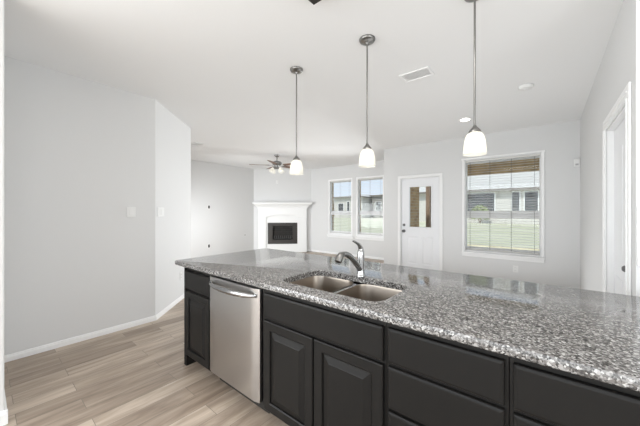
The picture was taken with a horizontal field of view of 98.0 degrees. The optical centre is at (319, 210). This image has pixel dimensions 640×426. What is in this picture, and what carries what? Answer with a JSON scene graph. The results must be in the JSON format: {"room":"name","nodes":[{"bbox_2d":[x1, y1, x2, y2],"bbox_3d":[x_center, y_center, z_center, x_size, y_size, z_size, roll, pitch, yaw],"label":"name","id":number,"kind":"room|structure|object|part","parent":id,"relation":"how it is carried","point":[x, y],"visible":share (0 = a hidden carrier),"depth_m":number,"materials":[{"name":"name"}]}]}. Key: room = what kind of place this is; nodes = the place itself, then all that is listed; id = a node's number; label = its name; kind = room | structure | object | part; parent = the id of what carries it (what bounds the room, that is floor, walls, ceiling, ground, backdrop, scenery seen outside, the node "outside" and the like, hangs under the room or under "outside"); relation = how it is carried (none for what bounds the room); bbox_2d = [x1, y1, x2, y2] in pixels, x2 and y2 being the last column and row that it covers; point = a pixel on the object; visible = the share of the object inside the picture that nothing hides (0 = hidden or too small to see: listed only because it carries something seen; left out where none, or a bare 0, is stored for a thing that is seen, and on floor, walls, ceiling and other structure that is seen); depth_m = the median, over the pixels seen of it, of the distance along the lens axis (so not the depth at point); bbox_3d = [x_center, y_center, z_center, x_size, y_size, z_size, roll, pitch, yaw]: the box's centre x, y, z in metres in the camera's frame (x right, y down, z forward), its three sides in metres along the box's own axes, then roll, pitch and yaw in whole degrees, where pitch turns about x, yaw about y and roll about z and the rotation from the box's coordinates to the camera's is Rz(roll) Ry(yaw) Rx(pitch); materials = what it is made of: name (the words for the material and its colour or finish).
{"room":"kitchen","nodes":[
{"label":"kitchen","id":0,"kind":"room"},
{"bbox_2d":[0,0,3,410],"bbox_3d":[-2.468,-0.017,2.061,1.090,2.743,0.130,0,0,39],"label":"wall","id":1,"kind":"structure","parent":0,"point":[1,1],"depth_m":1.76,"materials":[{"name":"white paint"}]},
{"bbox_2d":[0,409,7,425],"bbox_3d":[-2.040,1.309,1.711,0.013,0.090,0.160,0,0,39],"label":"baseboard","id":2,"kind":"structure","parent":1,"relation":"attached to","point":[2,413],"depth_m":1.75,"materials":[{"name":"white paint"}]},
{"bbox_2d":[4,389,7,424],"bbox_3d":[-2.411,1.309,2.107,1.090,0.090,0.013,0,0,39],"label":"baseboard","id":3,"kind":"structure","parent":1,"relation":"attached to","point":[5,403],"depth_m":1.77,"materials":[{"name":"white paint"}]},
{"bbox_2d":[4,56,154,354],"bbox_3d":[-3.662,-0.017,1.556,0.120,2.743,4.978,0,0,39],"label":"wall","id":4,"kind":"structure","parent":0,"point":[79,152],"depth_m":2.84,"materials":[{"name":"white paint"}]},
{"bbox_2d":[4,315,155,362],"bbox_3d":[-2.433,1.323,2.954,0.013,0.062,1.269,0,0,39],"label":"baseboard","id":5,"kind":"structure","parent":4,"relation":"attached to","point":[21,354],"depth_m":2.84,"materials":[{"name":"white paint"}]},
{"bbox_2d":[127,207,135,216],"bbox_3d":[-2.200,0.012,3.240,0.011,0.118,0.090,0,0,39],"label":"light switch","id":6,"kind":"object","parent":4,"relation":"attached to","point":[131,211],"visible":1,"depth_m":3.24,"materials":[{"name":"white plastic"}]},
{"bbox_2d":[155,99,190,314],"bbox_3d":[-2.162,-0.017,4.045,0.120,2.743,1.216,0,0,-6],"label":"wall","id":7,"kind":"structure","parent":0,"point":[172,135],"depth_m":3.91,"materials":[{"name":"white paint"}]},
{"bbox_2d":[158,207,163,216],"bbox_3d":[-2.048,0.013,3.584,0.011,0.118,0.170,0,0,-6],"label":"light switch","id":8,"kind":"object","parent":7,"relation":"attached to","point":[160,209],"visible":1,"depth_m":3.57,"materials":[{"name":"white plastic"}]},
{"bbox_2d":[155,294,183,319],"bbox_3d":[-2.094,1.323,4.049,0.013,0.062,1.220,0,0,-6],"label":"baseboard","id":9,"kind":"structure","parent":7,"relation":"attached to","point":[181,297],"depth_m":3.81,"materials":[{"name":"white paint"}]},
{"bbox_2d":[4,251,383,425],"bbox_3d":[-0.844,1.415,3.077,10.200,0.120,10.900,0,0,39],"label":"floor","id":10,"kind":"structure","parent":0,"point":[138,375],"depth_m":2.15,"materials":[{"name":"brown wood"}]},
{"bbox_2d":[184,267,219,377],"bbox_3d":[-0.837,0.917,2.558,0.436,0.876,0.625,0,0,39],"label":"base cabinet","id":11,"kind":"object","parent":10,"relation":"on","point":[196,283],"visible":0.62,"depth_m":2.31,"materials":[{"name":"black wood"}]},
{"bbox_3d":[-1.030,0.976,2.319,0.280,0.442,0.010,0,0,39],"label":"raised panel","id":12,"kind":"part","parent":11,"relation":"part of","materials":[{"name":"black paint"}]},
{"bbox_3d":[-1.027,0.600,2.322,0.396,0.154,0.019,0,0,39],"label":"drawer","id":13,"kind":"part","parent":11,"relation":"part of","materials":[{"name":"black paint"}]},
{"bbox_3d":[-1.027,0.976,2.322,0.396,0.558,0.019,0,0,39],"label":"door","id":14,"kind":"part","parent":11,"relation":"part of","materials":[{"name":"black paint"}]},
{"bbox_2d":[175,248,639,391],"bbox_3d":[0.416,0.460,1.762,3.585,0.038,1.060,0,0,39],"label":"countertop","id":15,"kind":"structure","parent":11,"relation":"on","point":[595,335],"depth_m":1.28,"materials":[{"name":"stone"}]},
{"bbox_2d":[289,276,401,300],"bbox_3d":[0.135,0.578,1.712,0.743,0.190,0.422,0,0,39],"label":"sink","id":16,"kind":"object","parent":15,"relation":"in","point":[367,292],"visible":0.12,"depth_m":1.82,"materials":[{"name":"silver metal"}]},
{"bbox_3d":[-0.016,0.578,1.835,0.355,0.190,0.422,0,0,39],"label":"bowl","id":17,"kind":"part","parent":16,"relation":"part of","materials":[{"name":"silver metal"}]},
{"bbox_3d":[0.285,0.578,1.589,0.353,0.190,0.422,0,0,39],"label":"bowl","id":18,"kind":"part","parent":16,"relation":"part of","materials":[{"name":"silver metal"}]},
{"bbox_2d":[335,240,364,276],"bbox_3d":[0.196,0.313,1.783,0.062,0.254,0.315,0,0,39],"label":"faucet","id":19,"kind":"object","parent":15,"relation":"on","point":[358,263],"visible":1,"depth_m":1.84,"materials":[{"name":"silver metal"}]},
{"bbox_3d":[0.206,0.328,1.796,0.040,0.155,0.228,0,0,39],"label":"spout","id":20,"kind":"part","parent":19,"relation":"part of","materials":[{"name":"silver metal"}]},
{"bbox_3d":[0.248,0.229,1.846,0.038,0.085,0.129,0,0,39],"label":"lever","id":21,"kind":"part","parent":19,"relation":"part of","materials":[{"name":"silver metal"}]},
{"bbox_2d":[209,275,269,412],"bbox_3d":[-0.461,0.921,2.182,0.611,0.868,0.673,0,0,39],"label":"dishwasher","id":22,"kind":"object","parent":10,"relation":"on","point":[236,308],"visible":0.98,"depth_m":1.92,"materials":[{"name":"silver metal"}]},
{"bbox_3d":[-0.649,0.552,1.950,0.567,0.040,0.076,0,0,39],"label":"handle","id":23,"kind":"part","parent":22,"relation":"part of","materials":[{"name":"silver metal"}]},
{"bbox_3d":[-0.569,1.297,2.049,0.603,0.108,0.015,0,0,39],"label":"toe panel","id":24,"kind":"part","parent":22,"relation":"part of","materials":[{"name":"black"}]},
{"bbox_2d":[252,202,311,251],"bbox_3d":[-1.227,0.537,9.122,1.924,1.635,0.254,0,0,-6],"label":"fireplace","id":25,"kind":"object","parent":10,"relation":"on","point":[281,225],"visible":0.95,"depth_m":9.15,"materials":[{"name":"white paint"}]},
{"bbox_2d":[252,202,311,207],"bbox_3d":[-1.227,-0.182,9.122,1.924,0.195,0.254,0,0,-6],"label":"mantel shelf","id":26,"kind":"object","parent":25,"relation":"attached to","point":[258,204],"depth_m":9.05,"materials":[{"name":"white wood"}]},
{"bbox_2d":[263,276,397,425],"bbox_3d":[0.145,0.917,1.744,0.866,0.876,0.605,0,0,39],"label":"base cabinet","id":27,"kind":"object","parent":10,"relation":"on","point":[323,365],"visible":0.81,"depth_m":1.47,"materials":[{"name":"black wood"}]},
{"bbox_3d":[-0.198,0.973,1.639,0.292,0.448,0.010,0,0,39],"label":"raised panel","id":28,"kind":"part","parent":27,"relation":"part of","materials":[{"name":"black paint"}]},
{"bbox_3d":[-0.195,0.973,1.643,0.408,0.564,0.019,0,0,39],"label":"door","id":29,"kind":"part","parent":27,"relation":"part of","materials":[{"name":"black paint"}]},
{"bbox_3d":[-0.034,0.597,1.512,0.824,0.156,0.019,0,0,39],"label":"false drawer","id":30,"kind":"part","parent":27,"relation":"part of","materials":[{"name":"black paint"}]},
{"bbox_3d":[0.125,0.973,1.376,0.291,0.448,0.010,0,0,39],"label":"raised panel","id":31,"kind":"part","parent":27,"relation":"part of","materials":[{"name":"black paint"}]},
{"bbox_3d":[0.128,0.973,1.380,0.407,0.564,0.019,0,0,39],"label":"door","id":32,"kind":"part","parent":27,"relation":"part of","materials":[{"name":"black paint"}]},
{"bbox_2d":[387,323,509,425],"bbox_3d":[0.657,0.917,1.326,0.456,0.876,0.605,0,0,39],"label":"base cabinet","id":33,"kind":"object","parent":10,"relation":"on","point":[432,380],"visible":0.74,"depth_m":1.08,"materials":[{"name":"black wood"}]},
{"bbox_3d":[0.472,0.974,1.099,0.432,0.178,0.019,0,0,39],"label":"drawer","id":34,"kind":"part","parent":33,"relation":"part of","materials":[{"name":"black paint"}]},
{"bbox_3d":[0.472,0.778,1.099,0.432,0.183,0.019,0,0,39],"label":"drawer","id":35,"kind":"part","parent":33,"relation":"part of","materials":[{"name":"black paint"}]},
{"bbox_2d":[510,357,639,425],"bbox_3d":[1.013,0.917,1.035,0.461,0.876,0.605,0,0,39],"label":"base cabinet","id":36,"kind":"object","parent":10,"relation":"on","point":[540,395],"visible":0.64,"depth_m":0.86,"materials":[{"name":"black wood"}]},
{"bbox_3d":[0.828,0.778,0.808,0.437,0.183,0.019,0,0,39],"label":"drawer","id":37,"kind":"part","parent":36,"relation":"part of","materials":[{"name":"black paint"}]},
{"bbox_2d":[191,160,253,257],"bbox_3d":[-2.840,-0.017,8.444,0.120,2.743,5.012,0,0,39],"label":"wall","id":38,"kind":"structure","parent":0,"point":[228,190],"depth_m":8.25,"materials":[{"name":"white paint"}]},
{"bbox_2d":[254,169,310,250],"bbox_3d":[-1.240,-0.017,9.249,1.340,2.743,1.340,0,0,39],"label":"wall","id":39,"kind":"structure","parent":0,"point":[289,188],"depth_m":9.24,"materials":[{"name":"white paint"}]},
{"bbox_2d":[4,0,622,169],"bbox_3d":[-0.844,-1.463,3.077,10.200,0.150,10.900,0,0,39],"label":"ceiling","id":40,"kind":"structure","parent":0,"point":[221,67],"depth_m":2.56,"materials":[{"name":"white paint"}]},
{"bbox_2d":[191,142,202,145],"bbox_3d":[-2.557,-1.381,5.754,0.300,0.011,0.160,0,0,39],"label":"ceiling vent","id":41,"kind":"object","parent":40,"relation":"in","point":[195,143],"visible":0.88,"depth_m":5.75,"materials":[{"name":"white paint"}]},
{"bbox_2d":[249,154,290,173],"bbox_3d":[-1.028,-1.147,6.912,1.285,0.479,1.248,0,0,39],"label":"ceiling fan","id":42,"kind":"object","parent":40,"relation":"hanging from","point":[276,164],"visible":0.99,"depth_m":6.81,"materials":[{"name":"silver metal"}]},
{"bbox_2d":[290,66,302,174],"bbox_3d":[-0.230,-0.873,2.725,0.136,1.028,0.136,0,0,39],"label":"pendant light","id":43,"kind":"object","parent":40,"relation":"hanging from","point":[296,167],"visible":1,"depth_m":2.69,"materials":[{"name":"white glass"}]},
{"bbox_3d":[-0.230,-0.944,2.725,0.013,0.809,0.013,0,0,39],"label":"rod","id":44,"kind":"part","parent":43,"relation":"part of","materials":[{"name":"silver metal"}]},
{"bbox_3d":[-0.230,-0.429,2.725,0.136,0.140,0.136,0,0,39],"label":"lamp shade","id":45,"kind":"part","parent":43,"relation":"part of","materials":[{"name":"white glass"}]},
{"bbox_2d":[309,0,320,4],"bbox_3d":[0.272,-1.363,1.218,1.234,0.049,0.524,0,0,39],"label":"ceiling light","id":46,"kind":"object","parent":40,"relation":"attached to","point":[313,2],"visible":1,"depth_m":1.78,"materials":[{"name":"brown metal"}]},
{"bbox_2d":[359,34,375,167],"bbox_3d":[0.381,-0.873,2.245,0.136,1.028,0.136,0,0,39],"label":"pendant light","id":47,"kind":"object","parent":40,"relation":"hanging from","point":[367,157],"visible":1,"depth_m":2.22,"materials":[{"name":"white glass"}]},
{"bbox_3d":[0.381,-0.944,2.245,0.013,0.809,0.013,0,0,39],"label":"rod","id":48,"kind":"part","parent":47,"relation":"part of","materials":[{"name":"silver metal"}]},
{"bbox_3d":[0.381,-0.429,2.245,0.136,0.140,0.136,0,0,39],"label":"lamp shade","id":49,"kind":"part","parent":47,"relation":"part of","materials":[{"name":"white glass"}]},
{"bbox_2d":[399,66,434,82],"bbox_3d":[0.982,-1.381,2.826,0.300,0.011,0.200,0,0,39],"label":"ceiling vent","id":50,"kind":"object","parent":40,"relation":"in","point":[423,72],"visible":1,"depth_m":2.81,"materials":[{"name":"white metal"}]},
{"bbox_2d":[458,118,471,121],"bbox_3d":[2.200,-1.383,4.217,0.184,0.007,0.184,0,0,39],"label":"recessed light","id":51,"kind":"object","parent":40,"relation":"in","point":[462,119],"visible":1,"depth_m":4.21,"materials":[{"name":"white paint"}]},
{"bbox_2d":[463,0,486,156],"bbox_3d":[0.984,-0.873,1.768,0.136,1.028,0.136,0,0,39],"label":"pendant light","id":52,"kind":"object","parent":40,"relation":"hanging from","point":[475,141],"visible":1,"depth_m":1.75,"materials":[{"name":"white glass"}]},
{"bbox_3d":[0.984,-0.944,1.768,0.013,0.809,0.013,0,0,39],"label":"rod","id":53,"kind":"part","parent":52,"relation":"part of","materials":[{"name":"silver metal"}]},
{"bbox_3d":[0.984,-0.429,1.768,0.136,0.140,0.136,0,0,39],"label":"lamp shade","id":54,"kind":"part","parent":52,"relation":"part of","materials":[{"name":"white glass"}]},
{"bbox_2d":[518,83,533,90],"bbox_3d":[2.287,-1.367,3.087,0.140,0.039,0.140,0,0,39],"label":"smoke detector","id":55,"kind":"object","parent":40,"relation":"attached to","point":[524,87],"visible":1,"depth_m":3.05,"materials":[{"name":"white plastic"}]},
{"bbox_2d":[311,161,383,257],"bbox_3d":[0.595,-0.017,8.745,4.820,2.743,0.200,0,0,39],"label":"wall","id":56,"kind":"structure","parent":0,"point":[320,178],"depth_m":8.78,"materials":[{"name":"white paint"}]},
{"bbox_2d":[327,178,352,238],"bbox_3d":[0.642,-0.082,8.629,0.960,1.824,0.170,0,0,39],"label":"window","id":57,"kind":"structure","parent":56,"relation":"in","point":[346,234],"depth_m":8.69,"materials":[{"name":"white plastic"}]},
{"bbox_2d":[330,179,350,233],"bbox_3d":[0.633,-0.135,8.618,0.802,1.627,0.052,0,0,39],"label":"window blind","id":58,"kind":"object","parent":57,"relation":"attached to","point":[338,181],"visible":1,"depth_m":8.61,"materials":[{"name":"white plastic"}]},
{"bbox_3d":[0.682,-0.444,8.678,0.810,1.013,0.026,0,0,39],"label":"sash","id":59,"kind":"part","parent":57,"relation":"part of","materials":[{"name":"clear glass"}]},
{"bbox_3d":[0.664,0.377,8.656,0.810,0.627,0.026,0,0,39],"label":"sash","id":60,"kind":"part","parent":57,"relation":"part of","materials":[{"name":"white plastic"}]},
{"bbox_2d":[311,250,383,259],"bbox_3d":[0.976,1.323,8.295,3.260,0.062,0.013,0,0,39],"label":"baseboard","id":61,"kind":"structure","parent":56,"relation":"attached to","point":[354,255],"depth_m":8.28,"materials":[{"name":"white paint"}]},
{"bbox_2d":[355,175,383,240],"bbox_3d":[1.444,-0.082,7.974,0.960,1.824,0.170,0,0,39],"label":"window","id":62,"kind":"structure","parent":56,"relation":"in","point":[380,237],"depth_m":8.07,"materials":[{"name":"white plastic"}]},
{"bbox_3d":[1.405,0.769,7.926,0.960,0.028,0.045,0,0,39],"label":"sill","id":63,"kind":"part","parent":62,"relation":"part of","materials":[{"name":"white paint"}]},
{"bbox_2d":[358,177,382,234],"bbox_3d":[1.435,-0.135,7.963,0.802,1.627,0.052,0,0,39],"label":"window blind","id":64,"kind":"object","parent":62,"relation":"attached to","point":[374,178],"visible":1,"depth_m":7.98,"materials":[{"name":"white plastic"}]},
{"bbox_3d":[1.179,-0.122,8.173,0.003,1.575,0.052,0,0,39],"label":"ladder cord","id":65,"kind":"part","parent":64,"relation":"part of","materials":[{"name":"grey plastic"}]},
{"bbox_3d":[1.435,-0.122,7.963,0.003,1.575,0.052,0,0,39],"label":"ladder cord","id":66,"kind":"part","parent":64,"relation":"part of","materials":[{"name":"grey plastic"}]},
{"bbox_3d":[1.436,-0.931,7.964,0.802,0.034,0.050,0,0,39],"label":"head rail","id":67,"kind":"part","parent":64,"relation":"part of","materials":[{"name":"white plastic"}]},
{"bbox_3d":[1.484,-0.444,8.023,0.810,1.013,0.026,0,0,39],"label":"sash","id":68,"kind":"part","parent":62,"relation":"part of","materials":[{"name":"white plastic"}]},
{"bbox_3d":[1.466,0.377,8.001,0.810,0.627,0.026,0,0,39],"label":"sash","id":69,"kind":"part","parent":62,"relation":"part of","materials":[{"name":"white plastic"}]},
{"bbox_2d":[384,120,579,288],"bbox_3d":[3.564,-0.017,4.642,5.350,2.743,0.170,0,0,39],"label":"wall","id":70,"kind":"structure","parent":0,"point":[560,142],"depth_m":4.77,"materials":[{"name":"white paint"}]},
{"bbox_2d":[398,173,442,270],"bbox_3d":[2.101,0.300,5.814,0.930,2.110,0.196,0,0,39],"label":"door","id":71,"kind":"structure","parent":70,"relation":"attached to","point":[418,247],"depth_m":5.77,"materials":[{"name":"white paint"}]},
{"bbox_2d":[461,150,544,262],"bbox_3d":[3.180,-0.072,4.898,1.230,1.824,0.170,0,0,39],"label":"window","id":72,"kind":"structure","parent":70,"relation":"attached to","point":[474,253],"depth_m":4.82,"materials":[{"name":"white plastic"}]},
{"bbox_2d":[466,153,539,254],"bbox_3d":[3.171,-0.112,4.887,1.092,1.652,0.052,0,0,39],"label":"window blind","id":73,"kind":"object","parent":72,"relation":"attached to","point":[529,155],"visible":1,"depth_m":4.82,"materials":[{"name":"white plastic"}]},
{"bbox_3d":[2.802,-0.100,5.188,0.003,1.600,0.052,0,0,39],"label":"ladder cord","id":74,"kind":"part","parent":73,"relation":"part of","materials":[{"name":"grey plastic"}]},
{"bbox_3d":[3.171,0.705,4.887,1.080,0.018,0.048,0,0,39],"label":"rail","id":75,"kind":"part","parent":73,"relation":"part of","materials":[{"name":"white plastic"}]},
{"bbox_3d":[3.171,-0.921,4.888,1.092,0.034,0.050,0,0,39],"label":"head rail","id":76,"kind":"part","parent":73,"relation":"part of","materials":[{"name":"white plastic"}]},
{"bbox_3d":[3.294,-0.100,4.787,0.003,1.600,0.052,0,0,39],"label":"ladder cord","id":77,"kind":"part","parent":73,"relation":"part of","materials":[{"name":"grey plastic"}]},
{"bbox_3d":[3.539,-0.100,4.586,0.003,1.600,0.052,0,0,39],"label":"ladder cord","id":78,"kind":"part","parent":73,"relation":"part of","materials":[{"name":"white fabric"}]},
{"bbox_3d":[3.140,0.769,4.850,1.220,0.028,0.045,0,0,39],"label":"sill","id":79,"kind":"part","parent":72,"relation":"part of","materials":[{"name":"white paint"}]},
{"bbox_3d":[3.202,0.394,4.925,1.100,0.662,0.026,0,0,39],"label":"sash","id":80,"kind":"part","parent":72,"relation":"part of","materials":[{"name":"white plastic"}]},
{"bbox_3d":[3.220,-0.439,4.947,1.100,1.003,0.026,0,0,39],"label":"sash","id":81,"kind":"part","parent":72,"relation":"part of","materials":[{"name":"clear glass"}]},
{"bbox_2d":[513,265,517,272],"bbox_3d":[3.321,0.986,4.723,0.072,0.115,0.012,0,0,39],"label":"wall outlet","id":82,"kind":"object","parent":70,"relation":"attached to","point":[515,268],"visible":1,"depth_m":4.72,"materials":[{"name":"white plastic"}]},
{"bbox_2d":[574,159,579,166],"bbox_3d":[3.903,-0.730,4.223,0.068,0.120,0.048,0,0,39],"label":"sensor","id":83,"kind":"object","parent":70,"relation":"attached to","point":[576,161],"visible":1,"depth_m":4.21,"materials":[{"name":"white plastic"}]},
{"bbox_2d":[580,0,639,296],"bbox_3d":[2.919,-0.017,2.855,0.130,2.743,3.415,0,0,39],"label":"wall","id":84,"kind":"structure","parent":0,"point":[620,63],"depth_m":2.35,"materials":[{"name":"white paint"}]},
{"bbox_2d":[602,81,631,295],"bbox_3d":[2.203,0.292,1.996,0.148,2.125,0.990,0,0,39],"label":"door","id":85,"kind":"structure","parent":84,"relation":"in","point":[618,123],"depth_m":2.15,"materials":[{"name":"white paint"}]},
{"bbox_2d":[637,207,639,264],"bbox_3d":[1.835,0.140,1.526,0.124,0.330,0.013,0,0,39],"label":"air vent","id":86,"kind":"object","parent":84,"relation":"in","point":[638,208],"visible":1,"depth_m":1.56,"materials":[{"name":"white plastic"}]},
{"label":"outside","id":87,"kind":"structure","parent":0,"visible":0},
{"bbox_3d":[3.835,-1.385,6.357,3.100,0.080,2.800,0,0,39],"label":"ceiling","id":88,"kind":"structure","parent":87,"visible":0},
{"bbox_2d":[468,158,538,175],"bbox_3d":[4.579,-1.157,7.267,3.100,0.375,0.150,0,0,39],"label":"beam","id":89,"kind":"structure","parent":88,"relation":"attached to","point":[474,173],"depth_m":7.08,"materials":[{"name":"brown wood"}]},
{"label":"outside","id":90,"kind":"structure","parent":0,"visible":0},
{"bbox_2d":[334,218,538,247],"bbox_3d":[20.005,1.610,48.216,210.000,0.190,220.000,0,0,39],"label":"ground","id":91,"kind":"structure","parent":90,"point":[365,221],"depth_m":20.55,"materials":[{"name":"green plant"}]},
{"bbox_2d":[334,194,371,217],"bbox_3d":[9.961,-1.215,66.746,8.600,5.460,13.100,0,0,39],"label":"house","id":92,"kind":"structure","parent":91,"relation":"on","point":[342,207],"depth_m":62.46,"materials":[{"name":"white"}]},
{"bbox_3d":[4.761,-0.545,63.224,1.400,2.200,0.025,0,0,39],"label":"pane","id":93,"kind":"part","parent":92,"relation":"part of","materials":[{"name":"clear glass"}]},
{"bbox_2d":[369,194,382,217],"bbox_3d":[18.442,-1.365,63.694,8.900,5.760,12.900,0,0,39],"label":"house","id":94,"kind":"structure","parent":91,"relation":"on","point":[377,203],"depth_m":60.74,"materials":[{"name":"grey brick"}]},
{"bbox_3d":[12.739,-0.745,60.582,1.100,2.600,0.025,0,0,39],"label":"pane","id":95,"kind":"part","parent":94,"relation":"part of","materials":[{"name":"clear glass"}]},
{"bbox_2d":[426,186,430,226],"bbox_3d":[3.256,0.085,8.347,0.155,2.860,0.180,0,0,39],"label":"patio post","id":96,"kind":"object","parent":91,"relation":"on","point":[428,189],"visible":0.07,"depth_m":8.29,"materials":[{"name":"brown paint"}]},
{"bbox_2d":[419,171,538,223],"bbox_3d":[24.447,-2.265,39.425,23.300,7.560,13.300,0,0,39],"label":"house","id":97,"kind":"structure","parent":91,"relation":"on","point":[527,188],"depth_m":34.09,"materials":[{"name":"white"}]},
{"bbox_3d":[20.137,-0.995,35.176,3.300,2.500,0.025,0,0,39],"label":"pane","id":98,"kind":"part","parent":97,"relation":"part of","materials":[{"name":"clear glass"}]},
{"bbox_3d":[23.081,-0.995,32.772,0.700,2.500,0.025,0,0,39],"label":"pane","id":99,"kind":"part","parent":97,"relation":"part of","materials":[{"name":"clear glass"}]},
{"bbox_3d":[24.204,-0.995,31.855,1.200,2.500,0.025,0,0,39],"label":"pane","id":100,"kind":"part","parent":97,"relation":"part of","materials":[{"name":"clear glass"}]},
{"bbox_2d":[471,205,488,222],"bbox_3d":[19.405,0.368,33.746,2.332,2.330,1.823,0,0,39],"label":"bush","id":101,"kind":"object","parent":91,"relation":"on","point":[477,206],"visible":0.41,"depth_m":33.58,"materials":[{"name":"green plant"}]},
{"bbox_2d":[467,244,538,250],"bbox_3d":[7.400,1.505,9.063,60.000,0.020,5.000,0,0,39],"label":"strip","id":102,"kind":"object","parent":91,"relation":"on","point":[467,244],"depth_m":11.38,"materials":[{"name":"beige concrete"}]},
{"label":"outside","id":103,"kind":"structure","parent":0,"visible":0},
{"bbox_2d":[332,183,418,230],"bbox_3d":[0.132,0.010,8.478,5.280,2.750,1.420,0,0,39],"label":"brick wall","id":104,"kind":"structure","parent":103,"point":[414,191],"depth_m":7.15,"materials":[{"name":"brown brick"}]}
]}

